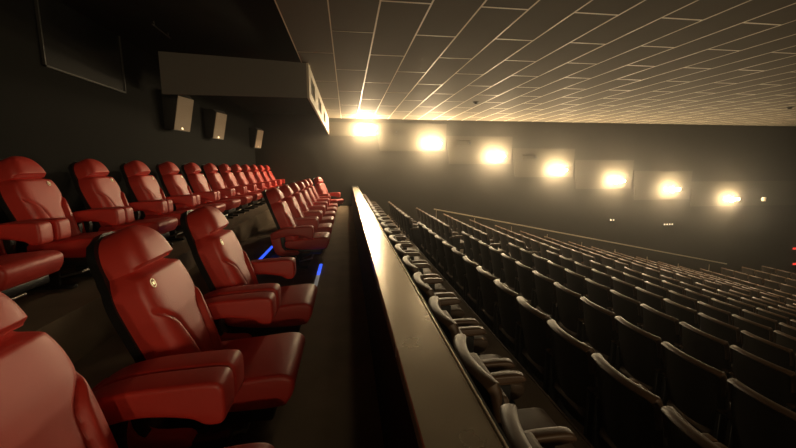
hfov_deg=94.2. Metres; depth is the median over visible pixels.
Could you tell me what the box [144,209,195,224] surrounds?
seat cushion
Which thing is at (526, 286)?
seat
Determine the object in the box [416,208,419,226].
seat
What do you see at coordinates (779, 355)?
seat
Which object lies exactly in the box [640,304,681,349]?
seat
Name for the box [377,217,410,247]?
seat
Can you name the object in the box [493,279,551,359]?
seat
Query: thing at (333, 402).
floor
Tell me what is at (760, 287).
seat
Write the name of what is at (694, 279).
seat
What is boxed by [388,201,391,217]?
seat
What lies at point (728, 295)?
seat
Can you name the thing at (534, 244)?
seat
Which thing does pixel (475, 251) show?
seat
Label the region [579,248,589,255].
seat
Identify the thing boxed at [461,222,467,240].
seat
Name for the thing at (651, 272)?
seat
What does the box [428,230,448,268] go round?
seat
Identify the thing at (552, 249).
seat
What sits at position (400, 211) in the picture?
seat
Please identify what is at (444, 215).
seat
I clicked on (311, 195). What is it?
seat
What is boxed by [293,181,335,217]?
seat
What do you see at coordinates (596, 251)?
seat
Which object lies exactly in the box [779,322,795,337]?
seat
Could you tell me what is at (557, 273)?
seat
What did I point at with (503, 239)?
seat
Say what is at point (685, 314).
seat
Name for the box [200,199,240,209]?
seat cushion
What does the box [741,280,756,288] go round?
seat
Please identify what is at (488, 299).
seat
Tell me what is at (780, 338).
seat
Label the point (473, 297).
seat cushion
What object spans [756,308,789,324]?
seat
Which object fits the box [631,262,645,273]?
seat
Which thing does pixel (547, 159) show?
wall panel
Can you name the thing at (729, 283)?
seat
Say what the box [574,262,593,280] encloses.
seat
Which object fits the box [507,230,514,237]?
seat
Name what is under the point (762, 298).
seat
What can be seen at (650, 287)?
seat
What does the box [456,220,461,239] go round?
seat
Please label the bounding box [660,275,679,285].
seat
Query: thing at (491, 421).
trim
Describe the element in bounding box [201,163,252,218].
seat
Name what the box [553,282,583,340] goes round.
seat
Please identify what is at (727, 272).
seat
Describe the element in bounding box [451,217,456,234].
seat
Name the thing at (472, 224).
seat
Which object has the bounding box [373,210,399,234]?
seat
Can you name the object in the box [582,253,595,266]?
seat
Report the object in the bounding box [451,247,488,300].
seat
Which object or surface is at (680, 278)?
seat
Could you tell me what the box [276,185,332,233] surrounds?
seat
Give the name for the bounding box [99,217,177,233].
seat cushion
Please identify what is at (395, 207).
seat
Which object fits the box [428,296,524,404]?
seat
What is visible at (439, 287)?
seat cushion
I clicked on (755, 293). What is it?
seat
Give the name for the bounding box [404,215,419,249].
seat
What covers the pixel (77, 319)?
platform
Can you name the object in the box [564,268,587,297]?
seat
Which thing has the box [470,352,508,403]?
cushion
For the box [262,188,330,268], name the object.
seat
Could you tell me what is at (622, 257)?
seat
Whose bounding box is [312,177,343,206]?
seat
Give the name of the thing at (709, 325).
seat
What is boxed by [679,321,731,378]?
seat
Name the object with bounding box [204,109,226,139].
wall speaker
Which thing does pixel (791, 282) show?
seat
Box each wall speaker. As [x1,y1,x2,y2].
[161,91,193,131]
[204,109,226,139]
[249,127,263,147]
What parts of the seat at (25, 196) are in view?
panel, armrest, backrest, seat frame, armrest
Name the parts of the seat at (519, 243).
panel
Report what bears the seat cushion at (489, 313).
on the seat at (488, 299)
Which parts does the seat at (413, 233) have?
panel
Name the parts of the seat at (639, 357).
armrest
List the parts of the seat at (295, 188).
backrest, armrest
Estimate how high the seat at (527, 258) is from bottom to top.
0.950 m
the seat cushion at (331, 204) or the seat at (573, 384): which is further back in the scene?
the seat cushion at (331, 204)
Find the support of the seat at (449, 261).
on the floor at (532, 397)
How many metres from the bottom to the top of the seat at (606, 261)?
0.950 m
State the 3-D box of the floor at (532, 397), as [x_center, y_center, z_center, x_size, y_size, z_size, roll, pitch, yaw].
[11.546,3.719,5.165,23.290,5.100,23.900,-1,9,-8]
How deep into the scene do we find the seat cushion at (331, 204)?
10.44 m
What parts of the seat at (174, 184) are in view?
backrest, armrest, armrest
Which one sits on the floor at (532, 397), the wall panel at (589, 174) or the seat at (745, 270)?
the seat at (745, 270)
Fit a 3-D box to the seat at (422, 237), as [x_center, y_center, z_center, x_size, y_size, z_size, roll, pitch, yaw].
[0.763,0.435,8.653,0.624,0.950,0.570,-1,9,-8]
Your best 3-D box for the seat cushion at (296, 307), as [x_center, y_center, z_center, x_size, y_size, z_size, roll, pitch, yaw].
[-1.016,0.665,3.054,0.656,0.185,0.524,-1,9,-8]
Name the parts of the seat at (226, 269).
backrest, panel, armrest, seat frame, armrest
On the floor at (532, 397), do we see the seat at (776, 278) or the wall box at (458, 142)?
the seat at (776, 278)
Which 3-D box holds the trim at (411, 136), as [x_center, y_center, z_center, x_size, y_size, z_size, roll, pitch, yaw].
[0.533,-3.453,14.747,2.857,1.085,0.025,-1,9,-8]
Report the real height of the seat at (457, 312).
0.950 m
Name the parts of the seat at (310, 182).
backrest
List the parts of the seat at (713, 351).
armrest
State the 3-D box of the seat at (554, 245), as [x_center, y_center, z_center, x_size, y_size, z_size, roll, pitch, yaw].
[5.544,1.102,12.598,0.624,0.950,0.570,-1,9,-8]
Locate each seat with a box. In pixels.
[0,156,124,289]
[0,221,63,299]
[0,292,274,447]
[68,159,177,237]
[86,225,304,447]
[120,160,196,244]
[155,162,225,233]
[180,206,316,340]
[181,162,240,215]
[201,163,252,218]
[216,164,261,212]
[229,164,263,208]
[240,164,269,204]
[249,165,275,201]
[257,165,280,187]
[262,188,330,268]
[263,165,285,185]
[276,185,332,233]
[286,183,334,223]
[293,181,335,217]
[301,180,336,211]
[305,178,337,207]
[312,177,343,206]
[369,204,391,223]
[371,207,395,228]
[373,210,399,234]
[375,213,404,240]
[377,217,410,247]
[380,222,412,249]
[384,228,421,259]
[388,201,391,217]
[388,235,432,273]
[390,203,401,221]
[392,204,404,222]
[394,206,397,224]
[394,244,446,292]
[396,208,412,229]
[398,210,417,232]
[401,212,416,236]
[402,256,464,318]
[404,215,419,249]
[412,272,488,354]
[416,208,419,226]
[417,222,439,254]
[419,209,423,223]
[422,211,426,226]
[422,225,446,261]
[425,213,430,228]
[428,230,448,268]
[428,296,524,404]
[429,215,434,232]
[433,217,438,234]
[434,235,456,277]
[438,220,460,239]
[442,240,475,287]
[443,214,447,224]
[443,223,463,251]
[447,215,452,228]
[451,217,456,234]
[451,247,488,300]
[453,333,576,447]
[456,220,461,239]
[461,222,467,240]
[462,231,471,259]
[462,256,505,315]
[466,225,473,236]
[469,219,475,228]
[469,236,480,265]
[472,228,491,240]
[474,221,480,230]
[476,266,525,335]
[478,241,490,272]
[479,224,486,233]
[479,231,503,252]
[485,226,492,243]
[489,246,503,282]
[492,229,499,247]
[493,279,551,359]
[495,225,501,232]
[498,232,507,254]
[499,403,541,447]
[501,227,507,234]
[501,253,517,292]
[506,235,515,256]
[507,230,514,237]
[508,243,521,262]
[514,233,521,240]
[515,239,537,253]
[515,261,535,306]
[516,296,588,393]
[520,248,534,268]
[522,235,530,250]
[526,233,533,239]
[530,239,539,255]
[532,254,549,277]
[532,270,556,319]
[534,236,541,242]
[539,242,549,258]
[542,239,550,245]
[546,250,560,265]
[547,260,566,287]
[547,319,639,442]
[549,246,572,259]
[550,242,560,249]
[552,239,560,244]
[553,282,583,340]
[559,255,575,272]
[560,242,568,247]
[560,245,571,258]
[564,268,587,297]
[569,245,578,250]
[570,249,583,264]
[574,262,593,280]
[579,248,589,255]
[580,297,618,367]
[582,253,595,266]
[585,247,595,252]
[585,278,612,310]
[589,252,601,263]
[589,260,605,273]
[591,269,613,289]
[591,353,717,447]
[595,250,605,256]
[601,256,614,268]
[605,266,624,281]
[606,254,617,260]
[610,289,642,328]
[611,277,636,299]
[614,260,628,272]
[614,316,664,397]
[618,258,631,268]
[621,256,632,261]
[623,273,644,289]
[624,267,641,278]
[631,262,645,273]
[633,260,645,266]
[635,287,665,313]
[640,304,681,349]
[642,273,661,286]
[644,281,669,299]
[645,267,660,278]
[646,262,658,267]
[646,264,659,270]
[659,266,672,271]
[660,268,674,278]
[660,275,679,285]
[661,280,684,295]
[661,341,730,444]
[661,405,727,447]
[663,298,699,329]
[669,290,698,312]
[672,270,687,276]
[675,273,692,284]
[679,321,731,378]
[680,281,701,293]
[684,271,698,277]
[684,289,710,304]
[687,275,703,285]
[695,282,716,292]
[697,301,732,325]
[698,312,742,364]
[699,276,714,282]
[700,268,712,275]
[702,289,726,302]
[704,280,722,290]
[709,277,723,282]
[711,298,741,316]
[712,272,725,278]
[715,281,731,292]
[716,289,740,301]
[721,268,734,277]
[724,281,740,287]
[725,378,795,447]
[726,276,740,283]
[727,298,755,312]
[729,290,751,299]
[729,345,795,412]
[732,286,751,296]
[732,314,773,346]
[733,282,748,287]
[734,271,748,281]
[740,330,795,372]
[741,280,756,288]
[741,286,759,298]
[741,297,767,310]
[742,267,755,275]
[742,309,778,332]
[748,275,763,285]
[749,287,766,293]
[752,297,777,308]
[755,270,770,279]
[756,284,773,293]
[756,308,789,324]
[759,292,779,301]
[761,297,785,306]
[762,266,776,274]
[764,279,780,290]
[767,292,785,304]
[768,306,795,319]
[770,274,786,288]
[773,289,791,303]
[773,330,795,353]
[776,269,791,283]
[778,305,795,314]
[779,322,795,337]
[780,283,795,294]
[786,278,795,286]
[786,298,795,305]
[786,304,795,309]
[790,319,795,327]
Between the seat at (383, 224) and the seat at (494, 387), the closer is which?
the seat at (494, 387)
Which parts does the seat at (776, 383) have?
armrest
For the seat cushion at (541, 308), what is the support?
on the seat at (545, 299)
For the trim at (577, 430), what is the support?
on the floor at (532, 397)
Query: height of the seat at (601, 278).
0.950 m
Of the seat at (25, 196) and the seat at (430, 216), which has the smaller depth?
the seat at (25, 196)
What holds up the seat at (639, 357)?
on the floor at (532, 397)
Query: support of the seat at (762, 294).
on the floor at (532, 397)
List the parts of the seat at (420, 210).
panel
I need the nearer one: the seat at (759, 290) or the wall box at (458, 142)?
the seat at (759, 290)
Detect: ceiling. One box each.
[58,0,315,114]
[276,0,795,125]
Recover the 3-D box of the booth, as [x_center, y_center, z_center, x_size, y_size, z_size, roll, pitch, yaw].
[-3.410,-3.227,10.362,2.540,0.720,7.620,-1,9,-8]
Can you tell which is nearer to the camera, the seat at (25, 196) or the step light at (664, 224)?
the seat at (25, 196)
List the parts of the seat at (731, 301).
panel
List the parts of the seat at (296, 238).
panel, backrest, armrest, seat frame, armrest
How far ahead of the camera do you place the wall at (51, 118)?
5.00 m
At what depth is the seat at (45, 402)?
1.17 m
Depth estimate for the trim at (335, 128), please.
14.37 m
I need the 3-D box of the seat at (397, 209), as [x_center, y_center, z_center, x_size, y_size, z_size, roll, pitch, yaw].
[0.243,-0.026,11.697,0.624,0.950,0.570,-1,9,-8]
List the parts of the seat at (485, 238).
panel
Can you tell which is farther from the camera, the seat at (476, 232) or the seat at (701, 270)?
the seat at (701, 270)
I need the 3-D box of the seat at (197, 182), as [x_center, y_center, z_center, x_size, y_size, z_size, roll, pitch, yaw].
[-3.703,-0.606,7.319,0.990,1.208,0.954,-1,9,-8]
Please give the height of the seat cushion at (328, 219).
0.185 m
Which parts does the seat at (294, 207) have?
backrest, armrest, armrest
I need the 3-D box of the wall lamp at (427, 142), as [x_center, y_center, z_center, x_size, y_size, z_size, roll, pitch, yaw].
[1.427,-3.205,14.681,0.650,0.200,0.420,-1,9,-8]
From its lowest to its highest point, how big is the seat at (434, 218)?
0.950 m
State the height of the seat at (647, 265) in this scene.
0.950 m
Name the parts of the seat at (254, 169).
backrest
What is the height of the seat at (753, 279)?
0.950 m
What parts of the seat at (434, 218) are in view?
panel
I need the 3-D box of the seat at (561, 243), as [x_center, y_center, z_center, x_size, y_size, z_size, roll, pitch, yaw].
[6.448,1.155,13.915,0.624,0.950,0.570,-1,9,-8]
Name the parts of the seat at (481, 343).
panel, armrest, armrest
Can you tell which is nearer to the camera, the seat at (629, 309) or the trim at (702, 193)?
the seat at (629, 309)
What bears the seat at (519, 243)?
on the floor at (532, 397)
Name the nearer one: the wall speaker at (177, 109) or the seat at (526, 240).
the wall speaker at (177, 109)
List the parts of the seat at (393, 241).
armrest, armrest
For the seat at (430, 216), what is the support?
on the floor at (532, 397)
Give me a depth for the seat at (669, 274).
11.82 m
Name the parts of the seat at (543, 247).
panel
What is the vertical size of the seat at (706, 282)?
0.950 m
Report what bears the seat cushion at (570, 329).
on the seat at (569, 316)
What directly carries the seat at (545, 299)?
on the floor at (532, 397)
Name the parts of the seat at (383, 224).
armrest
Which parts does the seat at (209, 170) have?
backrest, armrest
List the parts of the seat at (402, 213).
panel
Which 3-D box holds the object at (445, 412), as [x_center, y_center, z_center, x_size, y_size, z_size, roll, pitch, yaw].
[-0.411,-0.072,4.985,0.190,0.050,15.900,-1,9,-8]
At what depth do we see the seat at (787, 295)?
13.29 m
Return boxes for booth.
[158,51,328,134]
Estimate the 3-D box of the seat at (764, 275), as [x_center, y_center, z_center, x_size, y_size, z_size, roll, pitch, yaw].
[15.911,2.506,16.016,0.624,0.950,0.570,-1,9,-8]
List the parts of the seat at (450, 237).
panel, armrest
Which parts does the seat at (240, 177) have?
backrest, armrest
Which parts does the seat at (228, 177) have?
backrest, armrest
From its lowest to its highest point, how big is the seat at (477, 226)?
0.950 m
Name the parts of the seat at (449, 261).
panel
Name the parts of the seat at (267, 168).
backrest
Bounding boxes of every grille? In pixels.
[174,96,193,131]
[213,112,226,139]
[255,130,263,147]
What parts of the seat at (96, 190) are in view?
backrest, armrest, armrest, seat frame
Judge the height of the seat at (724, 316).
0.950 m
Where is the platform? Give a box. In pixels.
[13,202,273,363]
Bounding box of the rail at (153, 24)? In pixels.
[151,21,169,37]
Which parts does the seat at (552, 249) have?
panel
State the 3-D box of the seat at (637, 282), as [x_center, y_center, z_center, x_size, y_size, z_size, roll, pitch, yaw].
[5.205,1.558,7.915,0.624,0.950,0.570,-1,9,-8]
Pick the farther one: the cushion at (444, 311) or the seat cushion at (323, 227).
the seat cushion at (323, 227)
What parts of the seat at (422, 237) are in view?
panel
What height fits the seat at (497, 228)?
0.950 m
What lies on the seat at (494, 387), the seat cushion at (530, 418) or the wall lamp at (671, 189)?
the seat cushion at (530, 418)
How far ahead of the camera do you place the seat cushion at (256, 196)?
9.07 m
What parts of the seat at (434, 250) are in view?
panel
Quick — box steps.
[188,240,321,294]
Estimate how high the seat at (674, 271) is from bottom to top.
0.950 m
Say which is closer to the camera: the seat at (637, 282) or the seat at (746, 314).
the seat at (746, 314)
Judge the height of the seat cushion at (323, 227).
0.185 m
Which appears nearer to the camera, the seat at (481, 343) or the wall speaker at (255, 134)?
the seat at (481, 343)
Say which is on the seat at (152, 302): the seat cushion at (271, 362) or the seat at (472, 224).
the seat cushion at (271, 362)
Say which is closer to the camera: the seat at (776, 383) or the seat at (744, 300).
the seat at (776, 383)
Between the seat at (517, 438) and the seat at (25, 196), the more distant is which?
the seat at (25, 196)
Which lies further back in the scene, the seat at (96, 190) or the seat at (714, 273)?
the seat at (714, 273)
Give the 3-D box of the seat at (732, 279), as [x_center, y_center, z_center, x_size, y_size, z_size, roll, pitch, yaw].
[13.869,2.636,15.162,0.624,0.950,0.570,-1,9,-8]
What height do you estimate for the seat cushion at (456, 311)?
0.133 m
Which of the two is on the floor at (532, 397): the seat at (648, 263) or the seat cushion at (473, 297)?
the seat at (648, 263)
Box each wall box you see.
[456,140,470,145]
[522,155,536,159]
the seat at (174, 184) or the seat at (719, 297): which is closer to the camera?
the seat at (174, 184)
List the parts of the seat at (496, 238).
panel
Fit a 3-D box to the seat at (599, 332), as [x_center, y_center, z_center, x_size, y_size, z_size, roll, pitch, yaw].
[2.456,1.354,4.249,0.624,0.950,0.570,-1,9,-8]
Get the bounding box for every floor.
[73,206,383,447]
[387,215,589,447]
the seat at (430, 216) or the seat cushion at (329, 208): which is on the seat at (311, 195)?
the seat cushion at (329, 208)
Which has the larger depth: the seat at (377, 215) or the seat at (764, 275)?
the seat at (764, 275)
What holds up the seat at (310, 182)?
on the floor at (333, 402)
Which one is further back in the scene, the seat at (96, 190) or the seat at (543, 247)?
the seat at (543, 247)
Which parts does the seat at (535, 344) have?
panel, armrest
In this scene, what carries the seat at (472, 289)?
on the floor at (532, 397)
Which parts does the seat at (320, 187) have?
backrest, armrest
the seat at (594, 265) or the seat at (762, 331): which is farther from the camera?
the seat at (594, 265)
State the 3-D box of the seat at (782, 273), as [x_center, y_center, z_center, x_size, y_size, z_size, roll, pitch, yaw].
[16.971,2.485,16.159,0.624,0.950,0.570,-1,9,-8]
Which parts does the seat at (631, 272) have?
panel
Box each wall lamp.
[359,126,375,131]
[425,141,440,144]
[489,154,504,158]
[551,168,566,171]
[609,179,624,182]
[664,187,679,191]
[723,197,738,201]
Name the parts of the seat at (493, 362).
panel, armrest, armrest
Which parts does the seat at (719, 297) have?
panel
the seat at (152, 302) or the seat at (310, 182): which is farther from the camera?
the seat at (310, 182)
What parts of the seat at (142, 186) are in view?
backrest, armrest, armrest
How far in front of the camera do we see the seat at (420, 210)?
13.40 m
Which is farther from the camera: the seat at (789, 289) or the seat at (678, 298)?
the seat at (789, 289)
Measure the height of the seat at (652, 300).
0.950 m
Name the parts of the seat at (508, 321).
panel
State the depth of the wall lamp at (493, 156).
15.14 m
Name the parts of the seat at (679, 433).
panel, armrest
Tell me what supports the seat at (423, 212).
on the floor at (532, 397)
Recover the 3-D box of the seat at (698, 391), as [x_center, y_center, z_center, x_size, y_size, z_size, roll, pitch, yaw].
[2.612,1.526,3.112,0.624,0.950,0.570,-1,9,-8]
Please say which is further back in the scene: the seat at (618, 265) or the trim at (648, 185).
the trim at (648, 185)
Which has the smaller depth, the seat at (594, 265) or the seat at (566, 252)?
the seat at (594, 265)
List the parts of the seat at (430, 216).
panel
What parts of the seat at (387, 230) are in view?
armrest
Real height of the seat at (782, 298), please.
0.950 m
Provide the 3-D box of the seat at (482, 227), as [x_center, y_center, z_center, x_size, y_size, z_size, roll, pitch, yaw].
[3.267,0.479,13.374,0.624,0.950,0.570,-1,9,-8]
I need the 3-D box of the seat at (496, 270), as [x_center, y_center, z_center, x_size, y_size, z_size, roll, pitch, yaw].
[2.064,0.924,7.090,0.624,0.950,0.570,-1,9,-8]
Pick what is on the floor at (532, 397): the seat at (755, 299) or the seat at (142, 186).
the seat at (755, 299)
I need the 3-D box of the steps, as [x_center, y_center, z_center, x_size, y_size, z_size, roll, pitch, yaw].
[-1.998,0.621,5.407,1.720,0.154,3.450,-1,9,-8]
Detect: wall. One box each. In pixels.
[0,0,255,252]
[253,114,795,273]
[352,186,511,447]
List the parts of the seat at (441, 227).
panel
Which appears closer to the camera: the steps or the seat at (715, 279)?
the steps
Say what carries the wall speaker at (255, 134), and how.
attached to the wall at (51, 118)
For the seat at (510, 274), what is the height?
0.950 m
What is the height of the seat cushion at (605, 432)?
0.133 m
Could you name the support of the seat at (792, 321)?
on the floor at (532, 397)
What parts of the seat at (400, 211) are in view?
panel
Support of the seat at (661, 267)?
on the floor at (532, 397)
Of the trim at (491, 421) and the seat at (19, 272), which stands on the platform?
the seat at (19, 272)
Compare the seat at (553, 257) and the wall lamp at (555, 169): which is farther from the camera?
the wall lamp at (555, 169)
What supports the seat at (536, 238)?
on the floor at (532, 397)
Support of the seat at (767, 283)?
on the floor at (532, 397)
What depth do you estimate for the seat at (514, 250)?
8.48 m
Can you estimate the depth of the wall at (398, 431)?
1.90 m
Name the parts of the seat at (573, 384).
panel, armrest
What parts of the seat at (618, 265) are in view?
panel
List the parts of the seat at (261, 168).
backrest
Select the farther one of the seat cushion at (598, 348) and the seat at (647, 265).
the seat at (647, 265)
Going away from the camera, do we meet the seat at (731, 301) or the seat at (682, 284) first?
the seat at (731, 301)
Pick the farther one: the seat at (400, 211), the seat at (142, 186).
the seat at (400, 211)
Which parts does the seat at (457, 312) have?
panel, armrest, armrest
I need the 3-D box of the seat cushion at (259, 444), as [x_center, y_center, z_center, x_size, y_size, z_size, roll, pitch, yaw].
[-0.751,0.956,1.133,0.656,0.185,0.524,-1,9,-8]
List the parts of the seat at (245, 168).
backrest, armrest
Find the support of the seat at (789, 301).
on the floor at (532, 397)
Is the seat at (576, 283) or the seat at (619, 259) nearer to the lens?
the seat at (576, 283)
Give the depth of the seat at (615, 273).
8.29 m
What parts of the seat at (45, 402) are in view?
backrest, armrest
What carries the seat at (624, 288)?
on the floor at (532, 397)
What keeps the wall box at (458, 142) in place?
attached to the wall at (295, 147)
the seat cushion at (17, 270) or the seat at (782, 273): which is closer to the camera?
the seat cushion at (17, 270)
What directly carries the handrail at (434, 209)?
on the floor at (532, 397)
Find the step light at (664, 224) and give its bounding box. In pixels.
[663,223,673,225]
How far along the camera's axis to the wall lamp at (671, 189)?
16.42 m
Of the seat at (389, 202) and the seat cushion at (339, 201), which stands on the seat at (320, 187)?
the seat cushion at (339, 201)
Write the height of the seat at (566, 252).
0.950 m
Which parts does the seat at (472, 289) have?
panel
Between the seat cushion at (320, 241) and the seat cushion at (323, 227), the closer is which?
the seat cushion at (320, 241)
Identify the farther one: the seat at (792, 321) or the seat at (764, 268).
the seat at (764, 268)
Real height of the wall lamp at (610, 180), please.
0.200 m
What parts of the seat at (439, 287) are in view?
armrest, armrest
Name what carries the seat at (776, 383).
on the floor at (532, 397)
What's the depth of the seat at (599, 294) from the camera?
5.67 m
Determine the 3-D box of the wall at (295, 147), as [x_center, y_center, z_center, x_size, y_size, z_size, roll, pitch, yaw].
[7.908,-0.054,16.393,27.350,9.200,0.200,-1,9,-8]
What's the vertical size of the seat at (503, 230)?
0.950 m
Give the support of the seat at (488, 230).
on the floor at (532, 397)
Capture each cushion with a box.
[0,250,63,291]
[26,229,120,257]
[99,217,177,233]
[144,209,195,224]
[176,203,225,211]
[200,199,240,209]
[220,195,252,204]
[222,332,304,411]
[224,284,316,327]
[224,442,274,447]
[235,192,261,200]
[285,232,330,249]
[314,223,332,233]
[319,216,334,223]
[323,211,335,217]
[326,207,336,211]
[328,203,337,207]
[330,199,343,204]
[423,268,432,273]
[435,283,446,292]
[442,310,462,333]
[451,304,464,318]
[467,292,476,304]
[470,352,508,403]
[474,335,488,352]
[478,354,524,399]
[481,306,493,321]
[499,324,514,343]
[517,408,574,447]
[522,348,543,374]
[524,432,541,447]
[536,305,550,316]
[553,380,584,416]
[558,321,576,337]
[585,340,609,361]
[599,426,616,447]
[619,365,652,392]
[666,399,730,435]
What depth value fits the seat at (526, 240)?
12.19 m
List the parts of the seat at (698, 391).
armrest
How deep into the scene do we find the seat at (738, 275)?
15.72 m
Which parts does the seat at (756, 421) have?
armrest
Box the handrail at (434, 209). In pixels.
[434,209,726,270]
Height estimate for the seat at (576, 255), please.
0.950 m
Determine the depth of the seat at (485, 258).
7.50 m
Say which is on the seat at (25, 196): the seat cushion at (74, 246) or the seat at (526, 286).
the seat cushion at (74, 246)
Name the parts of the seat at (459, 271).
panel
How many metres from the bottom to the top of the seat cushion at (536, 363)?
0.133 m
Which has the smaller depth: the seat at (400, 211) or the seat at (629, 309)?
the seat at (629, 309)
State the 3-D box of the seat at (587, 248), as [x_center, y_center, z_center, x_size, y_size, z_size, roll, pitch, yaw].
[7.508,1.381,14.095,0.624,0.950,0.570,-1,9,-8]
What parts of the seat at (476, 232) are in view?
panel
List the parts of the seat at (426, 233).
panel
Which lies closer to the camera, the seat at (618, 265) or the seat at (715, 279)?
the seat at (618, 265)
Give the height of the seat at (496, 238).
0.950 m
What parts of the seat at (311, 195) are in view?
backrest, armrest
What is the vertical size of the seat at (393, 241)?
0.950 m
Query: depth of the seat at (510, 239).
11.03 m
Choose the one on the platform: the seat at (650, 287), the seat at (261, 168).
the seat at (261, 168)
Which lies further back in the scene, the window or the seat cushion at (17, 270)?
the window
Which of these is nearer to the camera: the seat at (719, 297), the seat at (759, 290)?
the seat at (719, 297)
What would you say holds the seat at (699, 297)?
on the floor at (532, 397)
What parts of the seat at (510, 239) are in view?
panel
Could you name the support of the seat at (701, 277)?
on the floor at (532, 397)
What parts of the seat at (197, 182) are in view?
backrest, armrest, armrest, seat frame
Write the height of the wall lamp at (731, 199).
0.200 m
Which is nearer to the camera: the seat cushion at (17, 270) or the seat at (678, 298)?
the seat cushion at (17, 270)
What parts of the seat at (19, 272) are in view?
seat frame, armrest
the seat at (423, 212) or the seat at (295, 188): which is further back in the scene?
the seat at (423, 212)
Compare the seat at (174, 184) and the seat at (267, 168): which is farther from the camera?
the seat at (267, 168)
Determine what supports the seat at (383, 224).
on the floor at (532, 397)
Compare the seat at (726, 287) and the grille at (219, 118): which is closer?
the grille at (219, 118)
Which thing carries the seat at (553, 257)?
on the floor at (532, 397)
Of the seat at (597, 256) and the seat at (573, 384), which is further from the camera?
the seat at (597, 256)
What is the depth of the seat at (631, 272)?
9.16 m
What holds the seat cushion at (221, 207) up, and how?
on the seat at (174, 184)
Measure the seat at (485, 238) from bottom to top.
0.950 m
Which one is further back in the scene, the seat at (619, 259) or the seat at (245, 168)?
the seat at (619, 259)
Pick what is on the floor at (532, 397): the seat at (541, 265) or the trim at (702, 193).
the seat at (541, 265)
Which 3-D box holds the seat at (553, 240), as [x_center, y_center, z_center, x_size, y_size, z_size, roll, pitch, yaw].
[6.369,1.069,14.483,0.624,0.950,0.570,-1,9,-8]
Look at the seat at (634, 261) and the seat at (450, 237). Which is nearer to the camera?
the seat at (450, 237)
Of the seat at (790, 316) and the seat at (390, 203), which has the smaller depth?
the seat at (790, 316)
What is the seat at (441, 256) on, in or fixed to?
on the floor at (532, 397)
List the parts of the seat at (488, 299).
panel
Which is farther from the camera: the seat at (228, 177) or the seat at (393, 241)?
the seat at (228, 177)
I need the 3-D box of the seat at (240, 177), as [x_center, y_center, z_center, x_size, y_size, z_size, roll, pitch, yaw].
[-4.096,-1.037,10.170,0.990,1.208,0.954,-1,9,-8]
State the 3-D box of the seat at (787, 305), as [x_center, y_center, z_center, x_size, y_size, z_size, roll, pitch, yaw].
[10.412,2.582,9.502,0.624,0.950,0.570,-1,9,-8]
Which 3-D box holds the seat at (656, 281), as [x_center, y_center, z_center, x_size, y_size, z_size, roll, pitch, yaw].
[6.171,1.680,8.781,0.624,0.950,0.570,-1,9,-8]
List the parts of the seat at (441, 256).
panel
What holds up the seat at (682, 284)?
on the floor at (532, 397)
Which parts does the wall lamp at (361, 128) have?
mounting plate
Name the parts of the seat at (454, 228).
panel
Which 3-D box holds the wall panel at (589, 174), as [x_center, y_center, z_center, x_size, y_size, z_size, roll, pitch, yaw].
[8.931,-2.154,16.101,2.818,1.239,0.025,-1,9,-8]
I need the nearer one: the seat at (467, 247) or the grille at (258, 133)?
the seat at (467, 247)
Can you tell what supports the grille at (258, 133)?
attached to the wall speaker at (255, 134)
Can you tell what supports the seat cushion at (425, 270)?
on the seat at (393, 241)
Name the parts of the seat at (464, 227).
panel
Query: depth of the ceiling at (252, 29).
5.39 m
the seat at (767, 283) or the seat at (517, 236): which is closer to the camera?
the seat at (517, 236)
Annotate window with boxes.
[34,0,126,93]
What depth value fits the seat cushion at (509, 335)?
4.05 m
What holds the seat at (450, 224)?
on the floor at (532, 397)
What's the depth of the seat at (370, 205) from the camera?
9.90 m
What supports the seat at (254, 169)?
on the platform
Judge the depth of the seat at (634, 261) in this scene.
12.94 m
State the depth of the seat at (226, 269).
2.80 m
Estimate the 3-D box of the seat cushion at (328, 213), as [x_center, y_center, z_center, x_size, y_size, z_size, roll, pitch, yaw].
[-1.792,-0.187,8.687,0.656,0.185,0.524,-1,9,-8]
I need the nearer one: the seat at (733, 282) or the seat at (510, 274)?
the seat at (510, 274)
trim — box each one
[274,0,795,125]
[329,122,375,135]
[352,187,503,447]
[360,191,508,447]
[376,123,446,150]
[388,215,594,447]
[446,136,512,163]
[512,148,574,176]
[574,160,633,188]
[633,171,692,199]
[690,181,795,205]
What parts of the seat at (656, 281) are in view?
panel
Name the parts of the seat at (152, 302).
panel, backrest, armrest, seat frame, armrest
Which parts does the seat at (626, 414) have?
armrest, panel, armrest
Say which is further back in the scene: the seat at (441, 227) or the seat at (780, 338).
the seat at (441, 227)
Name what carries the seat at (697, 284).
on the floor at (532, 397)
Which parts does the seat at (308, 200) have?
backrest, armrest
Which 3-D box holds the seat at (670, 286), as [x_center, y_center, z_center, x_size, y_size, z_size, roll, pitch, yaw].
[6.250,1.766,8.213,0.624,0.950,0.570,-1,9,-8]
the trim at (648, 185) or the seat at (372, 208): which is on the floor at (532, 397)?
the seat at (372, 208)
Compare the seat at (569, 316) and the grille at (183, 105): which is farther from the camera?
the grille at (183, 105)
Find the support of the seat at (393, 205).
on the floor at (532, 397)
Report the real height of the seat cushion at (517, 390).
0.133 m
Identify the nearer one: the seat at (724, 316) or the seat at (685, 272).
the seat at (724, 316)
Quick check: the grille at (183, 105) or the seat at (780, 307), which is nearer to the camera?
the grille at (183, 105)
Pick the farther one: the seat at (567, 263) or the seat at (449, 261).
the seat at (567, 263)
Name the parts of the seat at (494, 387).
panel, armrest, armrest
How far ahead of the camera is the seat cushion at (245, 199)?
8.11 m

